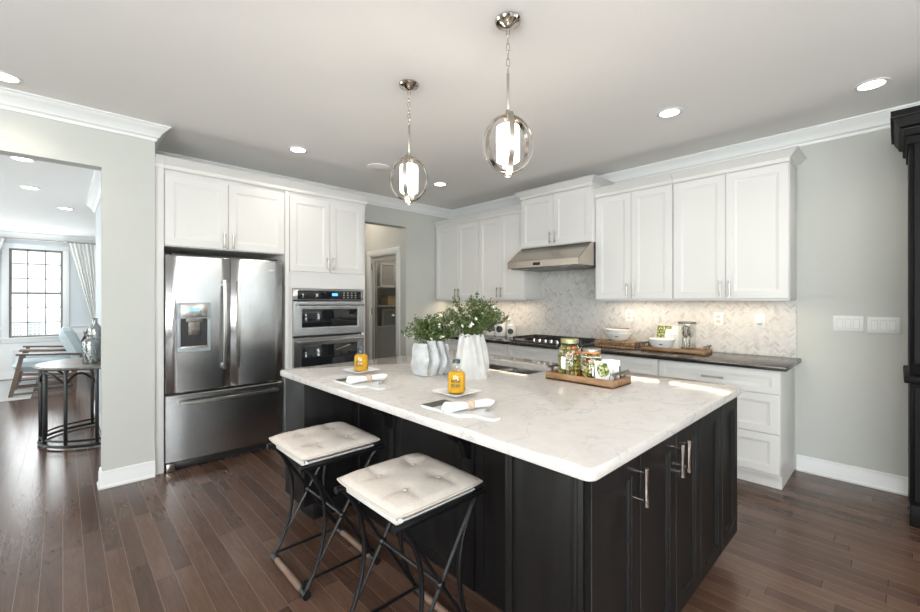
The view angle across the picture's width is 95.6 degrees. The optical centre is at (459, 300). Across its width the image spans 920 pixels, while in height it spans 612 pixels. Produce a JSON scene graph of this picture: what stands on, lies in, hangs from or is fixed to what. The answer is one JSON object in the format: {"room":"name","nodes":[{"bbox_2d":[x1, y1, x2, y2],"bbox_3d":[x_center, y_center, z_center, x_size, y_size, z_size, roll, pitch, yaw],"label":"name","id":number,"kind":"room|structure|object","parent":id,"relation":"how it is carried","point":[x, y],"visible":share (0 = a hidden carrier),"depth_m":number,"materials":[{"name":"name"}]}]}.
{"room":"kitchen","nodes":[
{"label":"kitchen","id":0,"kind":"room"},
{"bbox_2d":[0,238,92,343],"bbox_3d":[-8.105,0.085,7.278,4.300,2.600,0.120,0,0,-44],"label":"wall","id":1,"kind":"structure","parent":0,"point":[79,314],"depth_m":7.90,"materials":[{"name":"paint"}]},
{"bbox_2d":[0,243,68,342],"bbox_3d":[-7.708,-0.130,7.594,0.900,1.760,0.130,0,0,-44],"label":"window","id":2,"kind":"structure","parent":1,"relation":"in","point":[7,248],"depth_m":7.54,"materials":[{"name":"white"}]},
{"bbox_2d":[0,328,86,372],"bbox_3d":[-8.098,0.955,7.198,4.200,0.860,0.006,0,0,-44],"label":"trim","id":3,"kind":"structure","parent":1,"relation":"attached to","point":[5,349],"depth_m":7.39,"materials":[{"name":"white"}]},
{"bbox_2d":[0,325,89,365],"bbox_3d":[-8.089,0.818,7.189,4.200,0.695,0.030,0,0,-44],"label":"trim","id":4,"kind":"structure","parent":1,"relation":"attached to","point":[71,326],"depth_m":7.71,"materials":[{"name":"white"}]},
{"bbox_2d":[0,370,94,379],"bbox_3d":[-8.091,1.321,7.192,4.200,0.128,0.024,0,0,-44],"label":"baseboard","id":5,"kind":"structure","parent":1,"relation":"attached to","point":[4,375],"depth_m":7.36,"materials":[{"name":"white"}]},
{"bbox_2d":[0,230,95,242],"bbox_3d":[-8.068,-1.157,7.167,4.200,0.115,0.092,0,0,-44],"label":"trim","id":6,"kind":"structure","parent":1,"relation":"attached to","point":[14,234],"depth_m":7.63,"materials":[{"name":"white"}]},
{"bbox_2d":[0,237,95,244],"bbox_3d":[-7.750,-1.090,7.450,2.150,0.044,0.120,0,0,-44],"label":"curtain rod","id":7,"kind":"object","parent":1,"relation":"attached to","point":[65,242],"visible":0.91,"depth_m":7.63,"materials":[{"name":"silver metal"}]},
{"bbox_2d":[68,243,95,371],"bbox_3d":[-7.141,0.140,7.965,0.524,2.431,0.063,0,0,-44],"label":"curtain","id":8,"kind":"object","parent":7,"relation":"hanging from","point":[83,255],"visible":0.4,"depth_m":7.97,"materials":[{"name":"white fabric"}]},
{"bbox_2d":[0,154,95,237],"bbox_3d":[-5.858,-1.340,4.847,4.600,0.250,6.900,0,0,-44],"label":"ceiling","id":9,"kind":"structure","parent":0,"point":[21,209],"depth_m":4.97,"materials":[{"name":"paint"}]},
{"bbox_2d":[0,109,154,470],"bbox_3d":[-3.922,0.015,2.324,3.525,2.760,0.705,0,0,-44],"label":"wall","id":10,"kind":"structure","parent":0,"point":[126,164],"depth_m":3.14,"materials":[{"name":"paint"}]},
{"bbox_2d":[97,460,154,490],"bbox_3d":[-2.559,1.321,3.201,0.341,0.128,0.144,0,0,-44],"label":"baseboard","id":11,"kind":"structure","parent":10,"relation":"attached to","point":[115,477],"depth_m":3.15,"materials":[{"name":"white wood"}]},
{"bbox_2d":[0,86,919,218],"bbox_3d":[0.026,-1.308,0.950,7.347,0.115,8.140,0,0,-44],"label":"trim","id":12,"kind":"structure","parent":10,"relation":"attached to","point":[18,101],"depth_m":3.32,"materials":[{"name":"white"}]},
{"bbox_2d":[96,201,100,414],"bbox_3d":[-3.589,0.085,4.284,0.110,2.600,2.845,0,0,-44],"label":"wall","id":13,"kind":"structure","parent":0,"point":[98,212],"depth_m":4.72,"materials":[{"name":"paint"}]},
{"bbox_2d":[86,170,100,213],"bbox_3d":[-3.368,-1.157,4.558,0.992,0.115,2.937,0,0,-44],"label":"trim","id":14,"kind":"structure","parent":13,"relation":"attached to","point":[94,194],"depth_m":4.50,"materials":[{"name":"white"}]},
{"bbox_2d":[164,169,451,355],"bbox_3d":[-1.551,0.010,5.158,4.067,2.750,0.130,0,0,-44],"label":"wall","id":15,"kind":"structure","parent":0,"point":[418,231],"depth_m":5.93,"materials":[{"name":"paint"}]},
{"bbox_2d":[164,156,287,258],"bbox_3d":[-2.236,-0.792,3.896,0.959,0.705,0.734,0,0,-44],"label":"upper cabinet","id":16,"kind":"object","parent":15,"relation":"attached to","point":[204,215],"visible":0.98,"depth_m":3.65,"materials":[{"name":"white wood"}]},
{"bbox_2d":[365,224,400,355],"bbox_3d":[-1.439,0.015,6.618,0.100,2.760,1.830,0,0,-44],"label":"wall","id":17,"kind":"structure","parent":0,"point":[377,237],"depth_m":6.33,"materials":[{"name":"paint"}]},
{"bbox_2d":[367,246,399,359],"bbox_3d":[-1.126,0.310,6.256,0.162,2.150,0.865,0,0,-44],"label":"door","id":18,"kind":"structure","parent":17,"relation":"in","point":[374,256],"depth_m":6.47,"materials":[{"name":"white wood"}]},
{"bbox_2d":[0,0,919,209],"bbox_3d":[-0.488,-1.415,1.745,8.100,0.100,10.400,0,0,-44],"label":"ceiling","id":19,"kind":"structure","parent":0,"point":[239,83],"depth_m":2.50,"materials":[{"name":"paint"}]},
{"bbox_2d":[0,70,23,83],"bbox_3d":[-2.779,-1.361,2.539,0.172,0.008,0.172,0,0,-44],"label":"recessed light","id":20,"kind":"object","parent":19,"relation":"in","point":[6,77],"visible":1,"depth_m":2.56,"materials":[{"name":"white"}]},
{"bbox_2d":[0,73,18,81],"bbox_3d":[-2.779,-1.362,2.539,0.127,0.003,0.127,0,0,-44],"label":"diffuser","id":21,"kind":"object","parent":20,"relation":"attached to","point":[4,77],"depth_m":2.55,"materials":[{"name":"white"}]},
{"bbox_2d":[288,146,307,152],"bbox_3d":[-1.465,-1.361,3.772,0.172,0.008,0.172,0,0,-44],"label":"recessed light","id":22,"kind":"object","parent":19,"relation":"in","point":[296,149],"visible":1,"depth_m":3.76,"materials":[{"name":"white"}]},
{"bbox_2d":[366,163,388,170],"bbox_3d":[-0.839,-1.360,4.267,0.230,0.010,0.230,0,0,-44],"label":"ceiling speaker","id":23,"kind":"object","parent":19,"relation":"attached to","point":[375,166],"visible":1,"depth_m":4.25,"materials":[{"name":"paint"}]},
{"bbox_2d":[390,79,427,204],"bbox_3d":[-0.322,-0.984,2.631,0.237,0.761,0.204,0,0,-37],"label":"pendant lamp","id":24,"kind":"object","parent":19,"relation":"hanging from","point":[408,170],"visible":1,"depth_m":2.60,"materials":[{"name":"silver metal"}]},
{"bbox_2d":[483,11,532,177],"bbox_3d":[0.234,-0.981,2.030,0.237,0.766,0.204,0,0,-45],"label":"pendant lamp","id":25,"kind":"object","parent":19,"relation":"hanging from","point":[508,132],"visible":1,"depth_m":2.00,"materials":[{"name":"silver metal"}]},
{"bbox_2d":[656,107,682,117],"bbox_3d":[1.522,-1.361,3.029,0.172,0.008,0.172,0,0,-44],"label":"recessed light","id":26,"kind":"object","parent":19,"relation":"in","point":[673,111],"visible":1,"depth_m":3.02,"materials":[{"name":"white"}]},
{"bbox_2d":[660,109,678,116],"bbox_3d":[1.522,-1.362,3.029,0.127,0.003,0.127,0,0,-44],"label":"diffuser","id":27,"kind":"object","parent":26,"relation":"attached to","point":[665,112],"depth_m":3.02,"materials":[{"name":"white"}]},
{"bbox_2d":[853,77,890,91],"bbox_3d":[2.600,-1.361,2.635,0.172,0.008,0.172,0,0,-44],"label":"recessed light","id":28,"kind":"object","parent":19,"relation":"in","point":[872,84],"visible":1,"depth_m":2.63,"materials":[{"name":"white"}]},
{"bbox_2d":[858,80,885,89],"bbox_3d":[2.600,-1.362,2.635,0.127,0.003,0.127,0,0,-44],"label":"diffuser","id":29,"kind":"object","parent":28,"relation":"attached to","point":[872,84],"depth_m":2.63,"materials":[{"name":"white"}]},
{"bbox_2d":[0,372,919,611],"bbox_3d":[-1.936,1.435,3.266,8.100,0.100,14.600,0,0,-44],"label":"floor","id":30,"kind":"structure","parent":0,"point":[202,537],"depth_m":2.38,"materials":[{"name":"brown wood"}]},
{"bbox_2d":[0,378,36,401],"bbox_3d":[-7.718,1.382,5.762,2.570,0.006,2.110,0,0,-44],"label":"rug","id":31,"kind":"object","parent":30,"relation":"on","point":[5,386],"visible":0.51,"depth_m":6.38,"materials":[{"name":"fabric"}]},
{"bbox_2d":[8,329,86,397],"bbox_3d":[-6.300,0.916,6.470,0.930,0.925,0.712,0,0,-44],"label":"armchair","id":32,"kind":"object","parent":31,"relation":"on","point":[68,338],"visible":0.63,"depth_m":6.35,"materials":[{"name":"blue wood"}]},
{"bbox_2d":[12,357,69,371],"bbox_3d":[-6.365,0.984,6.408,0.700,0.190,0.600,6,-4,-43],"label":"seat cushion","id":33,"kind":"object","parent":32,"relation":"on","point":[28,363],"depth_m":6.15,"materials":[{"name":"fabric"}]},
{"bbox_2d":[59,329,81,357],"bbox_3d":[-6.140,0.719,6.622,0.600,0.580,0.200,0,24,46],"label":"cushion","id":34,"kind":"object","parent":32,"relation":"on","point":[70,341],"depth_m":6.41,"materials":[{"name":"fabric"}]},
{"bbox_2d":[16,327,87,386],"bbox_3d":[-6.865,0.916,7.064,0.930,0.925,0.712,0,0,-44],"label":"armchair","id":35,"kind":"object","parent":31,"relation":"on","point":[62,328],"visible":0.23,"depth_m":7.02,"materials":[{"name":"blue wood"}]},
{"bbox_2d":[16,353,70,360],"bbox_3d":[-6.930,0.984,7.002,0.700,0.190,0.600,6,-4,-43],"label":"seat cushion","id":36,"kind":"object","parent":35,"relation":"on","point":[65,356],"depth_m":6.86,"materials":[{"name":"fabric"}]},
{"bbox_2d":[59,327,81,342],"bbox_3d":[-6.706,0.719,7.216,0.600,0.580,0.200,0,24,46],"label":"cushion","id":37,"kind":"object","parent":35,"relation":"on","point":[62,328],"depth_m":7.08,"materials":[{"name":"fabric"}]},
{"bbox_2d":[33,357,100,448],"bbox_3d":[-3.897,1.000,4.160,0.507,0.754,1.011,0,0,-44],"label":"console table","id":38,"kind":"object","parent":30,"relation":"on","point":[72,364],"visible":0.91,"depth_m":3.94,"materials":[{"name":"metal"}]},
{"bbox_2d":[82,335,97,363],"bbox_3d":[-3.666,0.482,4.132,0.124,0.280,0.124,0,0,-44],"label":"metallic vase","id":39,"kind":"object","parent":38,"relation":"on","point":[89,345],"visible":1,"depth_m":4.09,"materials":[{"name":"silver glass"}]},
{"bbox_2d":[87,318,100,360],"bbox_3d":[-3.745,0.403,4.277,0.116,0.440,0.116,0,0,-44],"label":"metallic vase","id":40,"kind":"object","parent":38,"relation":"on","point":[94,329],"visible":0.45,"depth_m":4.26,"materials":[{"name":"silver glass"}]},
{"bbox_2d":[155,154,164,474],"bbox_3d":[-2.605,0.120,3.544,0.060,2.530,0.734,0,0,-44],"label":"end panel","id":41,"kind":"object","parent":30,"relation":"on","point":[159,159],"visible":0.56,"depth_m":3.33,"materials":[{"name":"white"}]},
{"bbox_2d":[164,253,281,472],"bbox_3d":[-2.228,0.501,3.863,0.914,1.768,0.772,0,0,-44],"label":"refrigerator","id":42,"kind":"object","parent":30,"relation":"on","point":[223,316],"visible":0.92,"depth_m":3.57,"materials":[{"name":"silver metal"}]},
{"bbox_2d":[261,180,291,432],"bbox_3d":[-1.874,0.120,4.240,0.038,2.530,0.734,0,0,-44],"label":"end panel","id":43,"kind":"object","parent":30,"relation":"on","point":[284,259],"visible":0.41,"depth_m":4.02,"materials":[{"name":"white wood"}]},
{"bbox_2d":[266,422,384,600],"bbox_3d":[-0.712,1.043,2.208,0.449,0.679,0.444,0,0,-44],"label":"counter stool","id":44,"kind":"object","parent":30,"relation":"on","point":[312,447],"visible":0.97,"depth_m":2.12,"materials":[{"name":"fabric"}]},
{"bbox_2d":[271,422,377,458],"bbox_3d":[-0.717,0.727,2.203,0.426,0.048,0.434,0,0,-44],"label":"cushion","id":45,"kind":"object","parent":44,"relation":"on","point":[333,440],"depth_m":2.12,"materials":[{"name":"fabric"}]},
{"bbox_2d":[289,181,372,368],"bbox_3d":[-1.532,0.120,4.566,0.904,2.530,0.734,0,0,-44],"label":"tall cabinet","id":46,"kind":"object","parent":30,"relation":"on","point":[327,230],"visible":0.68,"depth_m":4.28,"materials":[{"name":"white wood"}]},
{"bbox_2d":[292,289,363,367],"bbox_3d":[-1.526,0.480,4.511,0.770,1.190,0.663,0,0,-44],"label":"double oven","id":47,"kind":"object","parent":46,"relation":"in","point":[328,324],"visible":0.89,"depth_m":4.27,"materials":[{"name":"silver metal"}]},
{"bbox_2d":[377,259,395,358],"bbox_3d":[-1.143,0.285,7.218,1.080,2.200,0.360,0,0,-44],"label":"pantry shelving","id":48,"kind":"object","parent":30,"relation":"on","point":[386,335],"visible":0.02,"depth_m":7.02,"materials":[{"name":"grey"}]},
{"bbox_2d":[380,263,394,285],"bbox_3d":[-1.242,-0.436,7.148,0.300,0.400,0.025,0,0,-44],"label":"picture frame","id":49,"kind":"object","parent":48,"relation":"on","point":[387,270],"visible":0.88,"depth_m":7.15,"materials":[{"name":"grey"}]},
{"bbox_2d":[382,265,392,284],"bbox_3d":[-1.244,-0.436,7.150,0.240,0.340,0.008,0,0,-44],"label":"picture","id":50,"kind":"object","parent":49,"relation":"attached to","point":[387,270],"depth_m":7.15,"materials":[{"name":"grey"}]},
{"bbox_2d":[381,309,394,325],"bbox_3d":[-1.227,0.294,7.162,0.270,0.280,0.025,0,0,-44],"label":"picture frame","id":51,"kind":"object","parent":48,"relation":"on","point":[387,319],"visible":0.98,"depth_m":7.15,"materials":[{"name":"grey"}]},
{"bbox_2d":[384,311,393,324],"bbox_3d":[-1.230,0.294,7.164,0.216,0.238,0.008,0,0,-44],"label":"picture","id":52,"kind":"object","parent":51,"relation":"attached to","point":[388,319],"depth_m":7.16,"materials":[{"name":"grey"}]},
{"bbox_2d":[381,296,395,304],"bbox_3d":[-1.186,0.004,7.169,0.270,0.158,0.220,0,0,-44],"label":"storage basket","id":53,"kind":"object","parent":48,"relation":"on","point":[385,300],"visible":0.67,"depth_m":7.06,"materials":[{"name":"wicker"}]},
{"bbox_2d":[334,453,487,611],"bbox_3d":[-0.201,1.043,1.700,0.449,0.679,0.444,0,0,-44],"label":"counter stool","id":54,"kind":"object","parent":30,"relation":"on","point":[409,490],"visible":1,"depth_m":1.62,"materials":[{"name":"fabric"}]},
{"bbox_2d":[340,453,479,515],"bbox_3d":[-0.206,0.727,1.696,0.426,0.048,0.434,0,0,-44],"label":"cushion","id":55,"kind":"object","parent":54,"relation":"on","point":[414,484],"depth_m":1.61,"materials":[{"name":"fabric"}]},
{"bbox_2d":[443,338,457,350],"bbox_3d":[-0.071,0.946,5.891,0.666,0.879,0.821,0,0,-44],"label":"base cabinet","id":56,"kind":"object","parent":30,"relation":"on","point":[452,344],"visible":0.02,"depth_m":5.51,"materials":[{"name":"white"}]},
{"bbox_2d":[486,342,507,356],"bbox_3d":[0.487,0.946,5.305,0.666,0.879,0.788,0,0,-44],"label":"base cabinet","id":57,"kind":"object","parent":30,"relation":"on","point":[493,348],"visible":0.04,"depth_m":4.93,"materials":[{"name":"white"}]},
{"bbox_2d":[285,367,736,611],"bbox_3d":[0.179,0.946,2.512,1.575,0.879,2.279,0,0,-44],"label":"kitchen island","id":58,"kind":"object","parent":30,"relation":"on","point":[643,536],"visible":0.66,"depth_m":1.62,"materials":[{"name":"black wood"}]},
{"bbox_2d":[280,350,741,481],"bbox_3d":[0.161,0.485,2.532,1.625,0.040,2.290,0,0,-44],"label":"island countertop","id":59,"kind":"structure","parent":58,"relation":"on","point":[579,431],"depth_m":1.81,"materials":[{"name":"stone"}]},
{"bbox_2d":[334,378,385,389],"bbox_3d":[-0.530,0.459,2.304,0.170,0.012,0.373,0,0,-44],"label":"serving board","id":60,"kind":"object","parent":59,"relation":"on","point":[373,384],"visible":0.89,"depth_m":2.25,"materials":[{"name":"white stone"}]},
{"bbox_2d":[346,373,387,383],"bbox_3d":[-0.519,0.432,2.330,0.240,0.042,0.075,0,0,-36],"label":"napkin","id":61,"kind":"object","parent":60,"relation":"on","point":[350,379],"visible":0.94,"depth_m":2.29,"materials":[{"name":"white fabric"}]},
{"bbox_2d":[342,367,379,373],"bbox_3d":[-0.635,0.453,2.679,0.180,0.024,0.180,0,0,-44],"label":"square plate","id":62,"kind":"object","parent":59,"relation":"on","point":[370,369],"visible":0.77,"depth_m":2.67,"materials":[{"name":"white ceramic"}]},
{"bbox_2d":[354,345,367,370],"bbox_3d":[-0.635,0.372,2.679,0.090,0.166,0.090,0,0,29],"label":"bottle","id":63,"kind":"object","parent":62,"relation":"on","point":[360,360],"visible":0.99,"depth_m":2.65,"materials":[{"name":"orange glass"}]},
{"bbox_2d":[410,339,451,375],"bbox_3d":[-0.184,0.355,2.626,0.226,0.219,0.250,0,0,-41],"label":"vase","id":64,"kind":"object","parent":59,"relation":"on","point":[429,359],"visible":0.97,"depth_m":2.56,"materials":[{"name":"white ceramic"}]},
{"bbox_2d":[401,312,458,345],"bbox_3d":[-0.173,0.198,2.615,0.337,0.254,0.368,0,0,42],"label":"flower arrangement","id":65,"kind":"object","parent":64,"relation":"on","point":[428,329],"visible":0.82,"depth_m":2.57,"materials":[{"name":"green plant"}]},
{"bbox_2d":[432,387,480,397],"bbox_3d":[-0.017,0.453,2.048,0.180,0.024,0.180,0,0,-44],"label":"square plate","id":66,"kind":"object","parent":59,"relation":"on","point":[444,391],"visible":0.77,"depth_m":2.05,"materials":[{"name":"white ceramic"}]},
{"bbox_2d":[447,359,465,393],"bbox_3d":[-0.017,0.372,2.048,0.090,0.166,0.090,0,0,29],"label":"bottle","id":67,"kind":"object","parent":66,"relation":"on","point":[456,382],"visible":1,"depth_m":2.01,"materials":[{"name":"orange glass"}]},
{"bbox_2d":[421,398,500,421],"bbox_3d":[0.019,0.459,1.742,0.170,0.012,0.373,0,0,-44],"label":"serving board","id":68,"kind":"object","parent":59,"relation":"on","point":[480,413],"visible":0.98,"depth_m":1.69,"materials":[{"name":"white stone"}]},
{"bbox_2d":[441,398,494,412],"bbox_3d":[0.034,0.432,1.735,0.240,0.042,0.075,0,0,-27],"label":"napkin","id":69,"kind":"object","parent":68,"relation":"on","point":[448,407],"visible":0.94,"depth_m":1.70,"materials":[{"name":"white fabric"}]},
{"bbox_2d":[463,399,474,409],"bbox_3d":[0.037,0.434,1.736,0.034,0.047,0.055,0,0,-27],"label":"napkin ring","id":70,"kind":"object","parent":69,"relation":"attached to","point":[471,404],"visible":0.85,"depth_m":1.72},
{"bbox_2d":[455,333,488,379],"bbox_3d":[0.071,0.332,2.530,0.208,0.267,0.205,0,0,-40],"label":"vase","id":71,"kind":"object","parent":59,"relation":"on","point":[472,352],"visible":0.81,"depth_m":2.47,"materials":[{"name":"white ceramic"}]},
{"bbox_2d":[433,291,510,337],"bbox_3d":[0.062,0.103,2.541,0.459,0.315,0.476,0,0,32],"label":"flower arrangement","id":72,"kind":"object","parent":71,"relation":"in","point":[479,318],"visible":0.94,"depth_m":2.49,"materials":[{"name":"green plant"}]},
{"bbox_2d":[489,364,540,373],"bbox_3d":[0.272,0.596,3.021,0.388,0.178,0.828,0,0,-44],"label":"sink","id":73,"kind":"object","parent":59,"relation":"in","point":[491,366],"visible":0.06,"depth_m":3.11,"materials":[{"name":"silver metal"}]},
{"bbox_2d":[546,363,630,388],"bbox_3d":[0.731,0.425,2.401,0.215,0.080,0.420,0,0,-44],"label":"wooden tray","id":74,"kind":"object","parent":59,"relation":"on","point":[625,380],"visible":0.77,"depth_m":2.29,"materials":[{"name":"brown wood"}]},
{"bbox_2d":[558,338,580,375],"bbox_3d":[0.654,0.343,2.494,0.138,0.229,0.136,0,0,-34],"label":"glass jar","id":75,"kind":"object","parent":74,"relation":"in","point":[569,357],"visible":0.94,"depth_m":2.45,"materials":[{"name":"clear"}]},
{"bbox_2d":[581,348,601,377],"bbox_3d":[0.754,0.366,2.391,0.115,0.182,0.115,0,0,-7],"label":"glass jar","id":76,"kind":"object","parent":74,"relation":"in","point":[588,359],"visible":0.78,"depth_m":2.36,"materials":[{"name":"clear glass"}]},
{"bbox_2d":[594,361,612,380],"bbox_3d":[0.796,0.396,2.312,0.098,0.117,0.024,0,0,-4],"label":"card","id":77,"kind":"object","parent":74,"relation":"in","point":[603,369],"visible":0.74,"depth_m":2.31,"materials":[{"name":"white paper"}]},
{"bbox_2d":[596,362,609,376],"bbox_3d":[0.792,0.384,2.311,0.074,0.083,0.001,0,-9,-4],"label":"picture","id":78,"kind":"object","parent":77,"relation":"attached to","point":[602,369],"depth_m":2.31},
{"bbox_2d":[611,360,620,379],"bbox_3d":[0.876,0.396,2.344,0.052,0.118,0.020,0,0,-4],"label":"card","id":79,"kind":"object","parent":74,"relation":"in","point":[615,363],"visible":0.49,"depth_m":2.34,"materials":[{"name":"white paper"}]},
{"bbox_2d":[508,345,580,363],"bbox_3d":[1.083,0.946,4.679,0.666,0.879,0.932,0,0,-44],"label":"base cabinet","id":80,"kind":"object","parent":30,"relation":"on","point":[525,352],"visible":0.06,"depth_m":4.55,"materials":[{"name":"white wood"}]},
{"bbox_2d":[581,352,658,375],"bbox_3d":[1.663,0.946,4.070,0.666,0.879,0.743,0,0,-44],"label":"base cabinet","id":81,"kind":"object","parent":30,"relation":"on","point":[633,364],"visible":0.03,"depth_m":3.74,"materials":[{"name":"white wood"}]},
{"bbox_2d":[659,359,794,489],"bbox_3d":[2.212,0.946,3.494,0.666,0.879,0.841,0,0,-44],"label":"base cabinet","id":82,"kind":"object","parent":30,"relation":"on","point":[766,403],"visible":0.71,"depth_m":3.13,"materials":[{"name":"white wood"}]},
{"bbox_2d":[445,331,800,371],"bbox_3d":[1.089,0.487,4.679,0.650,0.035,4.195,0,0,-44],"label":"countertop","id":83,"kind":"structure","parent":82,"relation":"on","point":[773,363],"depth_m":3.49,"materials":[{"name":"stone"}]},
{"bbox_2d":[495,321,505,335],"bbox_3d":[0.538,0.357,5.511,0.153,0.225,0.152,0,0,-44],"label":"canister","id":84,"kind":"object","parent":83,"relation":"on","point":[500,330],"visible":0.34,"depth_m":5.44,"materials":[{"name":"white ceramic"}]},
{"bbox_2d":[507,323,516,336],"bbox_3d":[0.661,0.380,5.352,0.128,0.180,0.128,0,0,-44],"label":"canister","id":85,"kind":"object","parent":83,"relation":"on","point":[511,328],"visible":0.97,"depth_m":5.30,"materials":[{"name":"white ceramic"}]},
{"bbox_2d":[511,334,601,346],"bbox_3d":[1.076,0.443,4.656,0.500,0.054,0.900,0,0,-44],"label":"gas cooktop","id":86,"kind":"object","parent":83,"relation":"in","point":[536,338],"visible":0.87,"depth_m":4.57,"materials":[{"name":"black metal"}]},
{"bbox_2d":[594,338,642,348],"bbox_3d":[1.614,0.436,4.250,0.220,0.066,0.434,0,0,-44],"label":"tray","id":87,"kind":"object","parent":83,"relation":"on","point":[609,342],"visible":0.9,"depth_m":4.19,"materials":[{"name":"brown wood"}]},
{"bbox_2d":[605,331,631,340],"bbox_3d":[1.614,0.367,4.250,0.266,0.089,0.266,0,0,-44],"label":"mixing bowl","id":88,"kind":"object","parent":87,"relation":"on","point":[612,336],"visible":0.78,"depth_m":4.16,"materials":[{"name":"white ceramic"}]},
{"bbox_2d":[605,328,631,332],"bbox_3d":[1.614,0.329,4.250,0.254,0.076,0.254,0,0,-44],"label":"mixing bowl","id":89,"kind":"object","parent":88,"relation":"in","point":[606,329],"visible":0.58,"depth_m":4.17,"materials":[{"name":"white ceramic"}]},
{"bbox_2d":[641,341,711,355],"bbox_3d":[1.967,0.430,3.807,0.215,0.078,0.540,0,0,-44],"label":"wooden tray","id":90,"kind":"object","parent":83,"relation":"on","point":[703,351],"visible":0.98,"depth_m":3.72,"materials":[{"name":"brown wood"}]},
{"bbox_2d":[648,338,675,347],"bbox_3d":[1.874,0.407,3.876,0.240,0.104,0.240,0,0,-44],"label":"mixing bowl","id":91,"kind":"object","parent":90,"relation":"in","point":[654,342],"visible":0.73,"depth_m":3.80,"materials":[{"name":"white ceramic"}]},
{"bbox_2d":[656,325,682,348],"bbox_3d":[1.986,0.352,3.962,0.070,0.224,0.230,0,0,-44],"label":"book","id":92,"kind":"object","parent":90,"relation":"on","point":[663,331],"visible":0.56,"depth_m":3.94,"materials":[{"name":"white paper"}]},
{"bbox_2d":[656,325,672,337],"bbox_3d":[1.950,0.341,3.985,0.002,0.202,0.142,17,-12,-42],"label":"picture","id":93,"kind":"object","parent":92,"relation":"attached to","point":[661,330],"depth_m":4.01},
{"bbox_2d":[678,321,696,349],"bbox_3d":[2.040,0.324,3.745,0.148,0.270,0.148,0,0,-44],"label":"jar","id":94,"kind":"object","parent":90,"relation":"on","point":[689,330],"visible":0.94,"depth_m":3.73,"materials":[{"name":"clear glass"}]},
{"bbox_2d":[890,105,919,527],"bbox_3d":[3.449,0.115,2.180,0.668,2.540,1.664,0,0,-44],"label":"hutch","id":95,"kind":"object","parent":30,"relation":"on","point":[905,123],"visible":1,"depth_m":2.55,"materials":[{"name":"black wood"}]},
{"bbox_2d":[903,365,919,383],"bbox_3d":[3.468,0.482,2.198,0.615,0.045,1.550,0,0,-44],"label":"countertop","id":96,"kind":"structure","parent":95,"relation":"on","point":[908,378],"depth_m":2.54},
{"bbox_2d":[452,128,907,476],"bbox_3d":[2.726,0.010,3.521,0.130,2.750,8.140,0,0,-44],"label":"wall","id":97,"kind":"structure","parent":0,"point":[851,392],"depth_m":3.26,"materials":[{"name":"paint"}]},
{"bbox_2d":[433,214,478,300],"bbox_3d":[0.045,-0.572,5.953,0.403,1.147,0.876,0,0,-44],"label":"upper cabinet","id":98,"kind":"object","parent":97,"relation":"attached to","point":[457,246],"visible":0.87,"depth_m":5.82,"materials":[{"name":"white wood"}]},
{"bbox_2d":[475,204,540,300],"bbox_3d":[0.609,-0.572,5.360,0.403,1.147,0.753,0,0,-44],"label":"upper cabinet","id":99,"kind":"object","parent":97,"relation":"attached to","point":[499,234],"visible":0.89,"depth_m":5.24,"materials":[{"name":"white wood"}]},
{"bbox_2d":[513,174,614,248],"bbox_3d":[1.160,-0.939,4.731,0.473,0.663,1.041,0,0,-44],"label":"upper cabinet","id":100,"kind":"object","parent":97,"relation":"attached to","point":[563,217],"visible":0.93,"depth_m":4.55,"materials":[{"name":"white wood"}]},
{"bbox_2d":[508,242,595,271],"bbox_3d":[1.089,-0.475,4.665,0.649,0.259,0.912,0,0,-44],"label":"range hood","id":101,"kind":"object","parent":100,"relation":"attached to","point":[576,256],"visible":0.94,"depth_m":4.43,"materials":[{"name":"silver metal"}]},
{"bbox_2d":[592,173,673,300],"bbox_3d":[1.764,-0.572,4.147,0.403,1.147,0.758,0,0,-44],"label":"upper cabinet","id":102,"kind":"object","parent":97,"relation":"attached to","point":[635,228],"visible":0.96,"depth_m":4.01,"materials":[{"name":"white wood"}]},
{"bbox_2d":[714,312,722,325],"bbox_3d":[2.360,0.170,3.808,0.008,0.118,0.075,0,0,-44],"label":"electrical outlet","id":103,"kind":"object","parent":97,"relation":"attached to","point":[718,317],"visible":1,"depth_m":3.80,"materials":[{"name":"white plastic"}]},
{"bbox_2d":[670,146,806,300],"bbox_3d":[2.337,-0.572,3.545,0.403,1.147,0.897,0,0,-44],"label":"upper cabinet","id":104,"kind":"object","parent":97,"relation":"attached to","point":[735,231],"visible":1,"depth_m":3.41,"materials":[{"name":"white wood"}]},
{"bbox_2d":[754,314,764,327],"bbox_3d":[2.564,0.175,3.574,0.035,0.120,0.078,0,0,-44],"label":"electrical outlet","id":105,"kind":"object","parent":97,"relation":"attached to","point":[759,319],"visible":1,"depth_m":3.57,"materials":[{"name":"white plastic"}]},
{"bbox_2d":[833,316,863,331],"bbox_3d":[2.963,0.177,3.183,0.012,0.118,0.172,0,0,-44],"label":"light switch","id":106,"kind":"object","parent":97,"relation":"attached to","point":[840,323],"visible":1,"depth_m":3.18,"materials":[{"name":"white plastic"}]},
{"bbox_2d":[796,454,907,495],"bbox_3d":[4.115,1.321,1.965,0.024,0.128,3.971,0,0,-44],"label":"baseboard","id":107,"kind":"structure","parent":97,"relation":"attached to","point":[888,482],"depth_m":3.15,"materials":[{"name":"white wood"}]},
{"bbox_2d":[867,317,900,333],"bbox_3d":[3.094,0.182,3.047,0.012,0.118,0.172,0,0,-44],"label":"light switch","id":108,"kind":"object","parent":97,"relation":"attached to","point":[888,325],"visible":1,"depth_m":3.04,"materials":[{"name":"white plastic"}]},
{"label":"outside","id":109,"kind":"structure","parent":0,"visible":0},
{"bbox_3d":[-11.793,2.085,12.383,28.000,0.200,11.800,0,0,-44],"label":"ground","id":110,"kind":"structure","parent":109,"visible":0},
{"bbox_2d":[12,250,59,335],"bbox_3d":[-14.899,-1.015,14.775,10.000,6.000,4.052,0,0,-44],"label":"neighbor house","id":111,"kind":"structure","parent":110,"relation":"on","point":[18,270],"depth_m":13.32,"materials":[{"name":"white"}]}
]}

